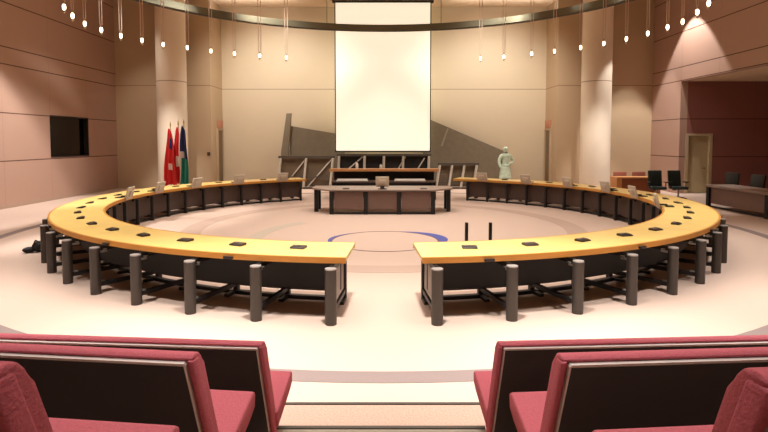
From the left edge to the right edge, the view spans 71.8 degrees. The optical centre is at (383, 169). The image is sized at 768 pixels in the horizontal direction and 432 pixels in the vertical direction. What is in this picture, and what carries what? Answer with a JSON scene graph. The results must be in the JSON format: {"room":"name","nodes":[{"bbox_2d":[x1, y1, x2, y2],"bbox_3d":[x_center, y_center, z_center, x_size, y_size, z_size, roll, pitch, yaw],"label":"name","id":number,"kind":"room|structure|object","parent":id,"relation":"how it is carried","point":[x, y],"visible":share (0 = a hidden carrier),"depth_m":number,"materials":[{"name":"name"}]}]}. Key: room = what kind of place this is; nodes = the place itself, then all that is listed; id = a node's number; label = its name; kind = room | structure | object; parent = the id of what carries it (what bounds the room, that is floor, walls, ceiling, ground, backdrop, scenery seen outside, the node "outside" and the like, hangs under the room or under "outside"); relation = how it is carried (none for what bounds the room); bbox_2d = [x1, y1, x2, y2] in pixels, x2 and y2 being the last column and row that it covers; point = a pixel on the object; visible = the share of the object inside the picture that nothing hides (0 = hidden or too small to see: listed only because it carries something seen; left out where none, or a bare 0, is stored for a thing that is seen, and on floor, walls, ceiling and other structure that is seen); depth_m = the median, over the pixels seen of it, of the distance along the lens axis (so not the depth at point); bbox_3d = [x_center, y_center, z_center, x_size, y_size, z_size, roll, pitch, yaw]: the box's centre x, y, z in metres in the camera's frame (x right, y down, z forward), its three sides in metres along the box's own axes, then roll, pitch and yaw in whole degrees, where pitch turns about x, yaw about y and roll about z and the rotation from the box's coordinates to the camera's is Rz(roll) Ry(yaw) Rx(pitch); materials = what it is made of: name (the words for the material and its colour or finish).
{"room":"assembly chamber","nodes":[
{"label":"assembly chamber","id":0,"kind":"room"},
{"bbox_2d":[0,0,117,205],"bbox_3d":[-12.450,-2.566,7.595,0.300,8.700,33.450,0,3,0],"label":"wall","id":1,"kind":"structure","parent":0,"point":[50,64],"depth_m":19.61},
{"bbox_2d":[0,186,117,209],"bbox_3d":[-12.288,1.728,7.807,0.024,0.100,33.400,0,3,0],"label":"baseboard","id":2,"kind":"structure","parent":1,"relation":"attached to","point":[111,188],"depth_m":19.69,"materials":[{"name":"beige"}]},
{"bbox_2d":[50,115,88,157],"bbox_3d":[-12.440,-1.302,20.820,0.240,1.590,2.590,0,3,0],"label":"window","id":3,"kind":"structure","parent":1,"relation":"in","point":[69,136],"depth_m":21.00,"materials":[{"name":"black glass"}]},
{"bbox_2d":[113,0,222,187],"bbox_3d":[-10.275,-3.534,25.164,4.650,8.700,1.740,0,3,0],"label":"wall","id":4,"kind":"structure","parent":0,"point":[135,66],"depth_m":24.33,"materials":[{"name":"paint"}]},
{"bbox_2d":[217,120,222,127],"bbox_3d":[-7.900,-2.202,25.538,0.100,0.360,0.660,0,3,0],"label":"door sign","id":5,"kind":"object","parent":4,"relation":"attached to","point":[219,122],"visible":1,"depth_m":25.29,"materials":[{"name":"brown"}]},
{"bbox_2d":[216,128,224,181],"bbox_3d":[-7.910,-0.597,25.626,0.100,2.785,0.870,0,3,0],"label":"door","id":6,"kind":"structure","parent":4,"relation":"in","point":[219,132],"depth_m":25.63,"materials":[{"name":"brown"}]},
{"bbox_2d":[278,405,485,428],"bbox_3d":[0.000,2.219,-2.462,24.600,0.250,12.840,0,3,0],"label":"stair step","id":7,"kind":"structure","parent":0,"point":[292,415],"depth_m":3.78,"materials":[{"name":"carpet"}]},
{"bbox_2d":[0,333,291,431],"bbox_3d":[-1.872,1.345,3.246,2.515,0.867,0.600,0,3,4],"label":"bench","id":8,"kind":"object","parent":7,"relation":"on","point":[234,365],"visible":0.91,"depth_m":2.92,"materials":[{"name":"fabric"}]},
{"bbox_2d":[285,402,479,404],"bbox_3d":[0.000,1.745,3.940,24.600,0.026,0.026,0,3,0],"label":"trim","id":9,"kind":"structure","parent":7,"relation":"attached to","point":[287,403],"depth_m":3.93,"materials":[{"name":"brown"}]},
{"bbox_2d":[474,335,767,431],"bbox_3d":[1.849,1.346,3.223,2.505,0.867,0.600,0,3,-3],"label":"bench","id":10,"kind":"object","parent":7,"relation":"on","point":[522,365],"visible":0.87,"depth_m":2.91,"materials":[{"name":"fabric"}]},
{"bbox_2d":[0,188,767,401],"bbox_3d":[2.000,1.779,9.612,33.000,0.200,38.000,0,3,0],"label":"floor","id":11,"kind":"structure","parent":0,"point":[384,323],"depth_m":7.19,"materials":[{"name":"carpet"}]},
{"bbox_2d":[22,240,40,252],"bbox_3d":[-6.901,1.502,10.488,0.431,0.261,0.208,-3,4,-40],"label":"bag","id":12,"kind":"object","parent":11,"relation":"on","point":[36,246],"visible":0.75,"depth_m":10.43,"materials":[{"name":"black fabric"}]},
{"bbox_2d":[164,122,176,185],"bbox_3d":[-8.666,-0.472,21.572,0.507,2.980,0.350,0,3,0],"label":"flag","id":13,"kind":"object","parent":11,"relation":"on","point":[169,163],"visible":0.91,"depth_m":21.49,"materials":[{"name":"red fabric"}]},
{"bbox_2d":[154,0,188,185],"bbox_3d":[-9.170,-3.408,22.897,1.240,8.698,1.240,0,3,0],"label":"column","id":14,"kind":"structure","parent":11,"relation":"on","point":[170,61],"depth_m":22.37,"materials":[{"name":"paint"}]},
{"bbox_2d":[173,121,179,184],"bbox_3d":[-8.504,-0.523,21.968,0.392,3.040,0.346,2,4,27],"label":"flag","id":15,"kind":"object","parent":11,"relation":"on","point":[177,133],"visible":0.63,"depth_m":21.91,"materials":[{"name":"red fabric"}]},
{"bbox_2d":[179,120,188,184],"bbox_3d":[-8.154,-0.521,21.565,0.337,3.080,0.386,-2,4,-31],"label":"flag","id":16,"kind":"object","parent":11,"relation":"on","point":[184,168],"visible":0.93,"depth_m":21.53,"materials":[{"name":"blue fabric"}]},
{"bbox_2d":[40,178,354,325],"bbox_3d":[-4.495,1.105,12.910,5.856,0.785,14.533,-1,3,-11],"label":"table","id":17,"kind":"object","parent":11,"relation":"on","point":[257,264],"visible":0.94,"depth_m":7.63,"materials":[{"name":"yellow wood"}]},
{"bbox_2d":[105,227,118,230],"bbox_3d":[-4.330,0.939,8.441,0.200,0.037,0.130,2,4,38],"label":"microphone unit","id":18,"kind":"object","parent":17,"relation":"on","point":[110,228],"visible":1,"depth_m":8.40,"materials":[{"name":"black plastic"}]},
{"bbox_2d":[115,186,134,199],"bbox_3d":[-6.468,0.579,13.218,0.402,0.313,0.400,0,3,-6],"label":"monitor","id":19,"kind":"object","parent":17,"relation":"on","point":[130,190],"visible":1,"depth_m":13.14,"materials":[{"name":"grey plastic"}]},
{"bbox_2d":[137,232,149,236],"bbox_3d":[-3.606,0.966,7.935,0.200,0.037,0.130,3,4,42],"label":"microphone unit","id":20,"kind":"object","parent":17,"relation":"on","point":[143,234],"visible":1,"depth_m":7.90,"materials":[{"name":"black plastic"}]},
{"bbox_2d":[147,181,165,192],"bbox_3d":[-6.414,0.486,14.899,0.402,0.313,0.400,1,3,9],"label":"monitor","id":21,"kind":"object","parent":17,"relation":"on","point":[160,186],"visible":1,"depth_m":14.82,"materials":[{"name":"grey plastic"}]},
{"bbox_2d":[177,237,193,241],"bbox_3d":[-2.823,0.989,7.526,0.200,0.037,0.130,1,3,20],"label":"microphone unit","id":22,"kind":"object","parent":17,"relation":"on","point":[183,239],"visible":1,"depth_m":7.50,"materials":[{"name":"black plastic"}]},
{"bbox_2d":[188,177,202,187],"bbox_3d":[-5.928,0.398,16.511,0.402,0.313,0.400,1,3,24],"label":"monitor","id":23,"kind":"object","parent":17,"relation":"on","point":[196,182],"visible":1,"depth_m":16.41,"materials":[{"name":"grey plastic"}]},
{"bbox_2d":[229,241,245,245],"bbox_3d":[-1.994,1.006,7.219,0.200,0.037,0.130,2,3,25],"label":"microphone unit","id":24,"kind":"object","parent":17,"relation":"on","point":[235,243],"visible":1,"depth_m":7.19,"materials":[{"name":"black plastic"}]},
{"bbox_2d":[232,175,244,183],"bbox_3d":[-4.993,0.315,18.005,0.402,0.313,0.400,3,4,40],"label":"monitor","id":25,"kind":"object","parent":17,"relation":"on","point":[238,179],"visible":1,"depth_m":17.88,"materials":[{"name":"grey plastic"}]},
{"bbox_2d":[276,173,287,181],"bbox_3d":[-3.718,0.251,19.173,0.400,0.313,0.402,-2,4,-35],"label":"monitor","id":26,"kind":"object","parent":17,"relation":"on","point":[281,176],"visible":1,"depth_m":19.02,"materials":[{"name":"grey plastic"}]},
{"bbox_2d":[290,244,306,248],"bbox_3d":[-1.133,1.017,7.020,0.200,0.037,0.130,1,3,14],"label":"microphone unit","id":27,"kind":"object","parent":17,"relation":"on","point":[294,246],"visible":1,"depth_m":6.99,"materials":[{"name":"black plastic"}]},
{"bbox_2d":[248,222,306,238],"bbox_3d":[-2.648,1.514,12.581,0.875,0.002,3.644,0,3,6],"label":"trim","id":28,"kind":"structure","parent":11,"relation":"on","point":[261,234],"depth_m":13.02,"materials":[{"name":"beige carpet"}]},
{"bbox_2d":[281,113,291,155],"bbox_3d":[-4.650,-0.947,25.286,0.500,3.480,0.200,0,3,0],"label":"slab","id":29,"kind":"object","parent":11,"relation":"on","point":[287,129],"visible":0.65,"depth_m":25.16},
{"bbox_2d":[278,156,334,188],"bbox_3d":[-3.607,0.115,24.291,2.755,1.510,0.215,0,3,0],"label":"support frame","id":30,"kind":"object","parent":11,"relation":"on","point":[315,169],"visible":0.78,"depth_m":24.34,"materials":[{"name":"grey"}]},
{"bbox_2d":[290,126,344,179],"bbox_3d":[-3.210,-0.673,25.602,2.620,2.900,0.200,0,3,0],"label":"slab","id":31,"kind":"object","parent":11,"relation":"on","point":[303,141],"visible":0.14,"depth_m":25.47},
{"bbox_2d":[312,186,452,213],"bbox_3d":[-0.050,0.924,16.541,4.360,0.744,1.470,0,3,0],"label":"table","id":32,"kind":"object","parent":11,"relation":"on","point":[365,200],"visible":0.98,"depth_m":15.89,"materials":[{"name":"black"}]},
{"bbox_2d":[376,177,388,188],"bbox_3d":[-0.050,0.389,16.015,0.400,0.382,0.182,0,3,0],"label":"monitor","id":33,"kind":"object","parent":32,"relation":"on","point":[381,182],"visible":1,"depth_m":15.96,"materials":[{"name":"grey plastic"}]},
{"bbox_2d":[0,192,767,382],"bbox_3d":[0.000,1.441,13.900,18.180,0.004,18.180,0,3,0],"label":"trim","id":34,"kind":"structure","parent":11,"relation":"on","point":[297,375],"depth_m":5.00,"materials":[{"name":"grey carpet"}]},
{"bbox_2d":[329,168,438,199],"bbox_3d":[0.000,0.528,20.335,4.220,1.120,1.250,0,3,0],"label":"desk","id":35,"kind":"object","parent":11,"relation":"on","point":[370,174],"visible":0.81,"depth_m":20.66,"materials":[{"name":"orange wood"}]},
{"bbox_2d":[336,179,367,180],"bbox_3d":[-1.200,0.381,20.004,1.180,0.080,0.265,0,3,0],"label":"paper stack","id":36,"kind":"object","parent":35,"relation":"on","point":[337,179],"visible":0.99,"depth_m":19.87,"materials":[{"name":"white"}]},
{"bbox_2d":[329,168,438,171],"bbox_3d":[0.000,0.001,20.631,4.220,0.100,0.500,0,3,0],"label":"countertop","id":37,"kind":"structure","parent":35,"relation":"on","point":[331,169],"depth_m":20.38,"materials":[{"name":"orange wood"}]},
{"bbox_2d":[394,179,425,180],"bbox_3d":[0.980,0.381,20.004,1.180,0.080,0.265,0,3,0],"label":"paper stack","id":38,"kind":"object","parent":35,"relation":"on","point":[395,179],"visible":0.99,"depth_m":19.87,"materials":[{"name":"white"}]},
{"bbox_2d":[180,204,587,272],"bbox_3d":[0.000,1.441,13.900,10.100,0.002,10.100,0,3,0],"label":"trim","id":39,"kind":"structure","parent":11,"relation":"on","point":[196,228],"depth_m":13.79,"materials":[{"name":"beige carpet"}]},
{"bbox_2d":[337,154,430,167],"bbox_3d":[-0.037,0.045,24.837,4.475,1.590,0.215,0,3,0],"label":"support frame","id":40,"kind":"object","parent":11,"relation":"on","point":[344,160],"visible":0.43,"depth_m":24.89,"materials":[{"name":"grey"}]},
{"bbox_2d":[331,231,438,251],"bbox_3d":[0.020,1.560,11.723,2.379,0.006,2.380,0,3,0],"label":"trim","id":41,"kind":"structure","parent":11,"relation":"on","point":[370,231],"depth_m":12.08,"materials":[{"name":"grey carpet"}]},
{"bbox_2d":[399,231,447,241],"bbox_3d":[1.026,1.537,12.140,0.730,0.004,1.894,-1,3,-22],"label":"trim","id":42,"kind":"structure","parent":11,"relation":"on","point":[440,238],"depth_m":12.19,"materials":[{"name":"blue carpet"}]},
{"bbox_2d":[436,163,478,188],"bbox_3d":[3.303,0.275,24.299,2.075,1.190,0.215,0,3,0],"label":"support frame","id":43,"kind":"object","parent":11,"relation":"on","point":[447,172],"visible":0.71,"depth_m":24.36,"materials":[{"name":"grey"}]},
{"bbox_2d":[423,120,503,180],"bbox_3d":[3.825,-0.887,25.580,3.850,3.330,0.220,0,3,0],"label":"slab","id":44,"kind":"object","parent":11,"relation":"on","point":[448,145],"visible":0.68,"depth_m":25.49,"materials":[{"name":"grey"}]},
{"bbox_2d":[465,222,491,240],"bbox_3d":[1.540,1.295,8.684,0.620,0.870,0.300,0,3,0],"label":"stand","id":45,"kind":"object","parent":11,"relation":"on","point":[466,223],"visible":0.1,"depth_m":8.64,"materials":[{"name":"black metal"}]},
{"bbox_2d":[498,147,513,178],"bbox_3d":[5.509,-0.084,24.034,0.818,1.935,0.700,-1,3,-12],"label":"statue","id":46,"kind":"object","parent":11,"relation":"on","point":[505,172],"visible":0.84,"depth_m":23.90,"materials":[{"name":"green stone"}]},
{"bbox_2d":[413,177,727,325],"bbox_3d":[4.434,1.098,13.025,6.006,0.785,14.608,1,3,10],"label":"table","id":47,"kind":"object","parent":11,"relation":"on","point":[510,264],"visible":0.97,"depth_m":7.61,"materials":[{"name":"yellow wood"}]},
{"bbox_2d":[461,245,477,248],"bbox_3d":[1.133,1.017,7.020,0.200,0.037,0.130,0,3,1],"label":"microphone unit","id":48,"kind":"object","parent":47,"relation":"on","point":[462,246],"visible":1,"depth_m":6.99,"materials":[{"name":"black plastic"}]},
{"bbox_2d":[476,172,487,180],"bbox_3d":[3.606,0.247,19.250,0.400,0.313,0.402,2,4,34],"label":"monitor","id":49,"kind":"object","parent":47,"relation":"on","point":[480,176],"visible":1,"depth_m":19.10,"materials":[{"name":"grey plastic"}]},
{"bbox_2d":[520,174,532,183],"bbox_3d":[4.912,0.310,18.100,0.402,0.313,0.400,-3,4,-41],"label":"monitor","id":50,"kind":"object","parent":47,"relation":"on","point":[525,179],"visible":0.99,"depth_m":17.97,"materials":[{"name":"grey plastic"}]},
{"bbox_2d":[522,242,538,245],"bbox_3d":[1.994,1.006,7.219,0.200,0.037,0.130,-1,3,-15],"label":"microphone unit","id":51,"kind":"object","parent":47,"relation":"on","point":[523,243],"visible":1,"depth_m":7.20,"materials":[{"name":"black plastic"}]},
{"bbox_2d":[562,177,577,187],"bbox_3d":[5.861,0.390,16.655,0.402,0.313,0.400,-2,3,-26],"label":"monitor","id":52,"kind":"object","parent":47,"relation":"on","point":[567,182],"visible":1,"depth_m":16.56,"materials":[{"name":"grey plastic"}]},
{"bbox_2d":[574,237,590,241],"bbox_3d":[2.823,0.989,7.526,0.200,0.037,0.130,-2,4,-32],"label":"microphone unit","id":53,"kind":"object","parent":47,"relation":"on","point":[582,239],"visible":1,"depth_m":7.50,"materials":[{"name":"black plastic"}]},
{"bbox_2d":[599,181,617,192],"bbox_3d":[6.390,0.479,15.033,0.402,0.313,0.400,-1,3,-10],"label":"monitor","id":54,"kind":"object","parent":47,"relation":"on","point":[605,187],"visible":1,"depth_m":14.96,"materials":[{"name":"grey plastic"}]},
{"bbox_2d":[616,233,632,236],"bbox_3d":[3.606,0.966,7.935,0.200,0.037,0.130,-1,3,-22],"label":"microphone unit","id":55,"kind":"object","parent":47,"relation":"on","point":[617,234],"visible":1,"depth_m":7.91,"materials":[{"name":"black plastic"}]},
{"bbox_2d":[628,185,647,198],"bbox_3d":[6.491,0.561,13.534,0.402,0.313,0.400,0,3,3],"label":"monitor","id":56,"kind":"object","parent":47,"relation":"on","point":[632,189],"visible":1,"depth_m":13.46,"materials":[{"name":"grey plastic"}]},
{"bbox_2d":[648,227,662,230],"bbox_3d":[4.330,0.939,8.441,0.200,0.037,0.130,-2,4,-32],"label":"microphone unit","id":57,"kind":"object","parent":47,"relation":"on","point":[652,228],"visible":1,"depth_m":8.41,"materials":[{"name":"black plastic"}]},
{"bbox_2d":[653,193,673,208],"bbox_3d":[6.047,0.675,11.473,0.402,0.313,0.400,1,3,21],"label":"monitor","id":58,"kind":"object","parent":47,"relation":"on","point":[655,199],"visible":1,"depth_m":11.36,"materials":[{"name":"grey plastic"}]},
{"bbox_2d":[579,0,613,185],"bbox_3d":[9.170,-3.408,22.897,1.240,8.698,1.240,0,3,0],"label":"column","id":59,"kind":"structure","parent":11,"relation":"on","point":[597,61],"depth_m":22.43,"materials":[{"name":"paint"}]},
{"bbox_2d":[613,172,626,175],"bbox_3d":[9.950,0.537,22.171,0.560,0.900,0.475,0,3,0],"label":"wooden chair","id":60,"kind":"object","parent":11,"relation":"on","point":[614,173],"visible":0.23,"depth_m":22.34,"materials":[{"name":"brown leather"}]},
{"bbox_2d":[610,176,659,193],"bbox_3d":[10.120,0.651,21.368,1.740,0.759,0.700,0,3,0],"label":"desk","id":61,"kind":"object","parent":11,"relation":"on","point":[640,182],"visible":0.48,"depth_m":21.15,"materials":[{"name":"orange wood"}]},
{"bbox_2d":[632,172,645,175],"bbox_3d":[10.750,0.537,22.171,0.560,0.900,0.475,0,3,0],"label":"wooden chair","id":62,"kind":"object","parent":11,"relation":"on","point":[633,173],"visible":0.19,"depth_m":22.34,"materials":[{"name":"brown leather"}]},
{"bbox_2d":[647,170,667,192],"bbox_3d":[10.204,0.574,19.800,0.640,1.088,0.626,0,3,6],"label":"office chair","id":63,"kind":"object","parent":11,"relation":"on","point":[654,181],"visible":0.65,"depth_m":19.96,"materials":[{"name":"black metal"}]},
{"bbox_2d":[667,170,688,198],"bbox_3d":[10.977,0.574,19.801,0.640,1.088,0.626,0,3,-4],"label":"office chair","id":64,"kind":"object","parent":11,"relation":"on","point":[674,176],"visible":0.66,"depth_m":19.96,"materials":[{"name":"leather"}]},
{"bbox_2d":[725,172,739,189],"bbox_3d":[12.057,0.638,18.625,0.626,1.088,0.611,-1,3,-20],"label":"office chair","id":65,"kind":"object","parent":11,"relation":"on","point":[731,177],"visible":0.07,"depth_m":18.65,"materials":[{"name":"leather"}]},
{"bbox_2d":[705,184,767,218],"bbox_3d":[11.200,0.936,16.276,0.950,0.750,2.950,0,3,0],"label":"table","id":66,"kind":"object","parent":11,"relation":"on","point":[731,197],"visible":0.96,"depth_m":16.19,"materials":[{"name":"black"}]},
{"bbox_2d":[747,174,765,194],"bbox_3d":[12.058,0.707,17.374,0.626,1.088,0.611,-1,3,-15],"label":"office chair","id":67,"kind":"object","parent":11,"relation":"on","point":[759,181],"visible":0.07,"depth_m":17.37,"materials":[{"name":"leather"}]},
{"bbox_2d":[221,7,546,180],"bbox_3d":[0.000,-3.590,26.192,25.200,8.700,0.300,0,3,0],"label":"wall","id":68,"kind":"structure","parent":0,"point":[493,101],"depth_m":26.00,"materials":[{"name":"paint"}]},
{"bbox_2d":[213,0,554,6],"bbox_3d":[2.000,-7.107,9.123,33.000,0.200,38.000,0,3,0],"label":"ceiling","id":69,"kind":"structure","parent":0,"point":[222,3],"depth_m":25.12,"materials":[{"name":"paint"}]},
{"bbox_2d":[62,0,65,12],"bbox_3d":[-7.616,-5.460,12.530,0.080,3.465,0.139,1,3,18],"label":"lamp","id":70,"kind":"object","parent":69,"relation":"hanging from","point":[63,4],"visible":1,"depth_m":12.59,"materials":[{"name":"beige"}]},
{"bbox_2d":[70,0,73,21],"bbox_3d":[-7.929,-5.508,13.407,0.080,3.465,0.139,1,3,25],"label":"lamp","id":71,"kind":"object","parent":69,"relation":"hanging from","point":[72,10],"visible":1,"depth_m":13.47,"materials":[{"name":"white glass"}]},
{"bbox_2d":[82,0,85,28],"bbox_3d":[-8.140,-5.559,14.329,0.080,3.465,0.139,-1,3,-20],"label":"lamp","id":72,"kind":"object","parent":69,"relation":"hanging from","point":[84,20],"visible":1,"depth_m":14.39,"materials":[{"name":"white glass"}]},
{"bbox_2d":[99,0,102,34],"bbox_3d":[-8.113,-5.602,15.121,0.080,3.465,0.139,2,4,37],"label":"lamp","id":73,"kind":"object","parent":69,"relation":"hanging from","point":[101,28],"visible":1,"depth_m":15.18,"materials":[{"name":"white glass"}]},
{"bbox_2d":[118,0,121,40],"bbox_3d":[-7.977,-5.650,15.983,0.080,3.465,0.139,0,3,-8],"label":"lamp","id":74,"kind":"object","parent":69,"relation":"hanging from","point":[120,35],"visible":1,"depth_m":16.05,"materials":[{"name":"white glass"}]},
{"bbox_2d":[139,0,142,44],"bbox_3d":[-7.676,-5.690,16.723,0.080,3.465,0.139,0,3,-3],"label":"lamp","id":75,"kind":"object","parent":69,"relation":"hanging from","point":[139,0],"visible":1,"depth_m":16.78,"materials":[{"name":"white glass"}]},
{"bbox_2d":[160,0,164,48],"bbox_3d":[-7.297,-5.729,17.424,0.139,3.465,0.080,-2,4,-36],"label":"lamp","id":76,"kind":"object","parent":69,"relation":"hanging from","point":[160,0],"visible":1,"depth_m":17.48,"materials":[{"name":"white glass"}]},
{"bbox_2d":[185,0,188,51],"bbox_3d":[-6.723,-5.762,18.028,0.080,3.465,0.139,0,3,8],"label":"lamp","id":77,"kind":"object","parent":69,"relation":"hanging from","point":[187,0],"visible":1,"depth_m":18.07,"materials":[{"name":"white glass"}]},
{"bbox_2d":[208,0,211,54],"bbox_3d":[-6.139,-5.800,18.716,0.080,3.465,0.139,1,3,15],"label":"lamp","id":78,"kind":"object","parent":69,"relation":"hanging from","point":[208,0],"visible":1,"depth_m":18.75,"materials":[{"name":"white glass"}]},
{"bbox_2d":[232,5,235,57],"bbox_3d":[-5.465,-5.831,19.268,0.139,3.465,0.080,-1,3,-18],"label":"lamp","id":79,"kind":"object","parent":69,"relation":"hanging from","point":[232,5],"visible":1,"depth_m":19.32,"materials":[{"name":"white glass"}]},
{"bbox_2d":[257,0,260,59],"bbox_3d":[-4.649,-5.857,19.746,0.139,3.465,0.080,-1,3,-11],"label":"lamp","id":80,"kind":"object","parent":69,"relation":"hanging from","point":[257,0],"visible":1,"depth_m":19.78,"materials":[{"name":"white glass"}]},
{"bbox_2d":[284,0,287,60],"bbox_3d":[-3.737,-5.881,20.194,0.080,3.465,0.139,2,4,35],"label":"lamp","id":81,"kind":"object","parent":69,"relation":"hanging from","point":[284,0],"visible":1,"depth_m":20.22,"materials":[{"name":"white glass"}]},
{"bbox_2d":[332,0,433,151],"bbox_3d":[-0.050,-4.347,24.799,4.700,7.034,0.200,0,3,0],"label":"projection screen","id":82,"kind":"object","parent":69,"relation":"hanging from","point":[383,79],"visible":1,"depth_m":24.79,"materials":[{"name":"beige"}]},
{"bbox_2d":[133,0,634,31],"bbox_3d":[0.000,-6.345,13.472,19.000,1.800,19.000,0,3,0],"label":"ring","id":83,"kind":"object","parent":69,"relation":"hanging from","point":[168,4],"visible":1,"depth_m":21.32,"materials":[{"name":"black metal"}]},
{"bbox_2d":[479,0,482,61],"bbox_3d":[3.734,-5.894,20.412,0.139,3.465,0.080,0,3,3],"label":"lamp","id":84,"kind":"object","parent":69,"relation":"hanging from","point":[479,0],"visible":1,"depth_m":20.44,"materials":[{"name":"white glass"}]},
{"bbox_2d":[503,13,505,60],"bbox_3d":[4.543,-5.871,19.995,0.080,3.465,0.139,-2,4,-29],"label":"lamp","id":85,"kind":"object","parent":69,"relation":"hanging from","point":[505,13],"visible":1,"depth_m":20.00,"materials":[{"name":"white glass"}]},
{"bbox_2d":[530,5,533,57],"bbox_3d":[5.401,-5.832,19.301,0.080,3.465,0.139,-1,3,-21],"label":"lamp","id":86,"kind":"object","parent":69,"relation":"hanging from","point":[533,5],"visible":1,"depth_m":19.36,"materials":[{"name":"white glass"}]},
{"bbox_2d":[553,0,556,54],"bbox_3d":[6.062,-5.803,18.760,0.080,3.465,0.139,-1,3,-15],"label":"lamp","id":87,"kind":"object","parent":69,"relation":"hanging from","point":[554,50],"visible":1,"depth_m":18.82,"materials":[{"name":"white glass"}]},
{"bbox_2d":[579,0,582,51],"bbox_3d":[6.714,-5.761,18.005,0.080,3.465,0.139,0,3,-8],"label":"lamp","id":88,"kind":"object","parent":69,"relation":"hanging from","point":[580,47],"visible":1,"depth_m":18.06,"materials":[{"name":"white glass"}]},
{"bbox_2d":[602,0,606,47],"bbox_3d":[7.194,-5.720,17.256,0.139,3.465,0.080,2,4,37],"label":"lamp","id":89,"kind":"object","parent":69,"relation":"hanging from","point":[603,0],"visible":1,"depth_m":17.31,"materials":[{"name":"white glass"}]},
{"bbox_2d":[625,0,628,43],"bbox_3d":[7.579,-5.677,16.483,0.139,3.465,0.080,3,4,43],"label":"lamp","id":90,"kind":"object","parent":69,"relation":"hanging from","point":[626,37],"visible":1,"depth_m":16.54,"materials":[{"name":"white glass"}]},
{"bbox_2d":[646,0,649,37],"bbox_3d":[7.820,-5.630,15.624,0.080,3.465,0.139,-3,4,-41],"label":"lamp","id":91,"kind":"object","parent":69,"relation":"hanging from","point":[647,32],"visible":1,"depth_m":15.68,"materials":[{"name":"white glass"}]},
{"bbox_2d":[666,0,669,32],"bbox_3d":[7.951,-5.583,14.775,0.080,3.465,0.139,-2,4,-34],"label":"lamp","id":92,"kind":"object","parent":69,"relation":"hanging from","point":[667,24],"visible":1,"depth_m":14.84,"materials":[{"name":"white glass"}]},
{"bbox_2d":[681,0,684,26],"bbox_3d":[7.981,-5.545,14.075,0.080,3.465,0.139,-2,4,-29],"label":"lamp","id":93,"kind":"object","parent":69,"relation":"hanging from","point":[682,19],"visible":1,"depth_m":14.14,"materials":[{"name":"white glass"}]},
{"bbox_2d":[695,0,698,17],"bbox_3d":[7.755,-5.487,13.030,0.080,3.465,0.139,-1,3,-22],"label":"lamp","id":94,"kind":"object","parent":69,"relation":"hanging from","point":[697,7],"visible":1,"depth_m":13.09,"materials":[{"name":"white glass"}]},
{"bbox_2d":[545,0,654,183],"bbox_3d":[10.275,-3.534,25.164,4.650,8.700,1.740,0,3,0],"label":"wall","id":95,"kind":"structure","parent":0,"point":[632,66],"depth_m":24.31,"materials":[{"name":"paint"}]},
{"bbox_2d":[543,128,551,181],"bbox_3d":[7.910,-0.597,25.626,0.100,2.785,0.870,0,3,0],"label":"door","id":96,"kind":"structure","parent":95,"relation":"in","point":[547,132],"depth_m":25.63,"materials":[{"name":"brown"}]},
{"bbox_2d":[545,120,550,127],"bbox_3d":[7.900,-2.202,25.538,0.100,0.360,0.660,0,3,0],"label":"door sign","id":97,"kind":"object","parent":95,"relation":"attached to","point":[548,122],"visible":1,"depth_m":25.29,"materials":[{"name":"brown"}]},
{"bbox_2d":[650,0,767,192],"bbox_3d":[12.450,-2.566,7.595,0.300,8.700,33.450,0,3,0],"label":"wall","id":98,"kind":"structure","parent":0,"point":[731,36],"depth_m":21.55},
{"bbox_2d":[687,81,767,191],"bbox_3d":[15.450,-1.349,22.220,5.700,4.660,0.300,0,3,0],"label":"wall","id":99,"kind":"structure","parent":0,"point":[735,113],"depth_m":22.04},
{"bbox_2d":[684,134,712,192],"bbox_3d":[13.120,-0.265,22.194,1.120,2.500,0.170,0,3,0],"label":"door","id":100,"kind":"structure","parent":99,"relation":"in","point":[698,147],"depth_m":22.20,"materials":[{"name":"beige paint"}]},
{"bbox_2d":[693,66,767,80],"bbox_3d":[15.500,-2.911,6.400,6.000,0.200,31.100,0,3,0],"label":"ceiling","id":101,"kind":"structure","parent":0,"point":[761,73],"depth_m":20.29,"materials":[{"name":"paint"}]},
{"bbox_3d":[-0.020,1.709,3.016,1.300,0.165,0.595,0,3,0],"label":"step","id":102,"kind":"structure","parent":0,"visible":0},
{"bbox_2d":[277,426,484,428],"bbox_3d":[-0.020,1.618,3.307,1.300,0.030,0.030,0,3,0],"label":"trim","id":103,"kind":"structure","parent":102,"relation":"attached to","point":[278,427],"depth_m":3.30,"materials":[{"name":"brown"}]},
{"bbox_2d":[277,429,485,431],"bbox_3d":[-0.020,1.612,3.268,1.300,0.006,0.030,0,3,0],"label":"trim","id":104,"kind":"structure","parent":102,"relation":"on","point":[278,430],"depth_m":3.27,"materials":[{"name":"beige"}]},
{"bbox_3d":[0.000,1.963,-3.087,24.600,0.330,11.620,0,3,0],"label":"floor","id":105,"kind":"structure","parent":0,"visible":0},
{"bbox_2d":[0,343,254,431],"bbox_3d":[-1.879,1.066,2.308,2.515,0.867,0.600,0,3,6],"label":"bench","id":106,"kind":"object","parent":105,"relation":"on","point":[145,386],"visible":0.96,"depth_m":1.95,"materials":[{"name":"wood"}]},
{"bbox_2d":[509,347,767,431],"bbox_3d":[1.850,1.069,2.249,2.505,0.867,0.600,0,3,-4],"label":"bench","id":107,"kind":"object","parent":105,"relation":"on","point":[586,391],"visible":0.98,"depth_m":1.92,"materials":[{"name":"fabric"}]},
{"bbox_3d":[0.000,1.635,-3.586,24.600,0.380,10.660,0,3,0],"label":"floor","id":108,"kind":"structure","parent":0,"visible":0},
{"bbox_2d":[0,361,178,431],"bbox_3d":[-1.846,0.740,1.312,2.515,0.867,0.600,0,3,6],"label":"bench","id":109,"kind":"object","parent":108,"relation":"on","point":[22,409],"visible":1,"depth_m":0.95,"materials":[{"name":"fabric"}]},
{"bbox_2d":[592,367,767,431],"bbox_3d":[1.834,0.744,1.246,2.505,0.867,0.600,0,3,-4],"label":"bench","id":110,"kind":"object","parent":108,"relation":"on","point":[744,405],"visible":1,"depth_m":0.90,"materials":[{"name":"fabric"}]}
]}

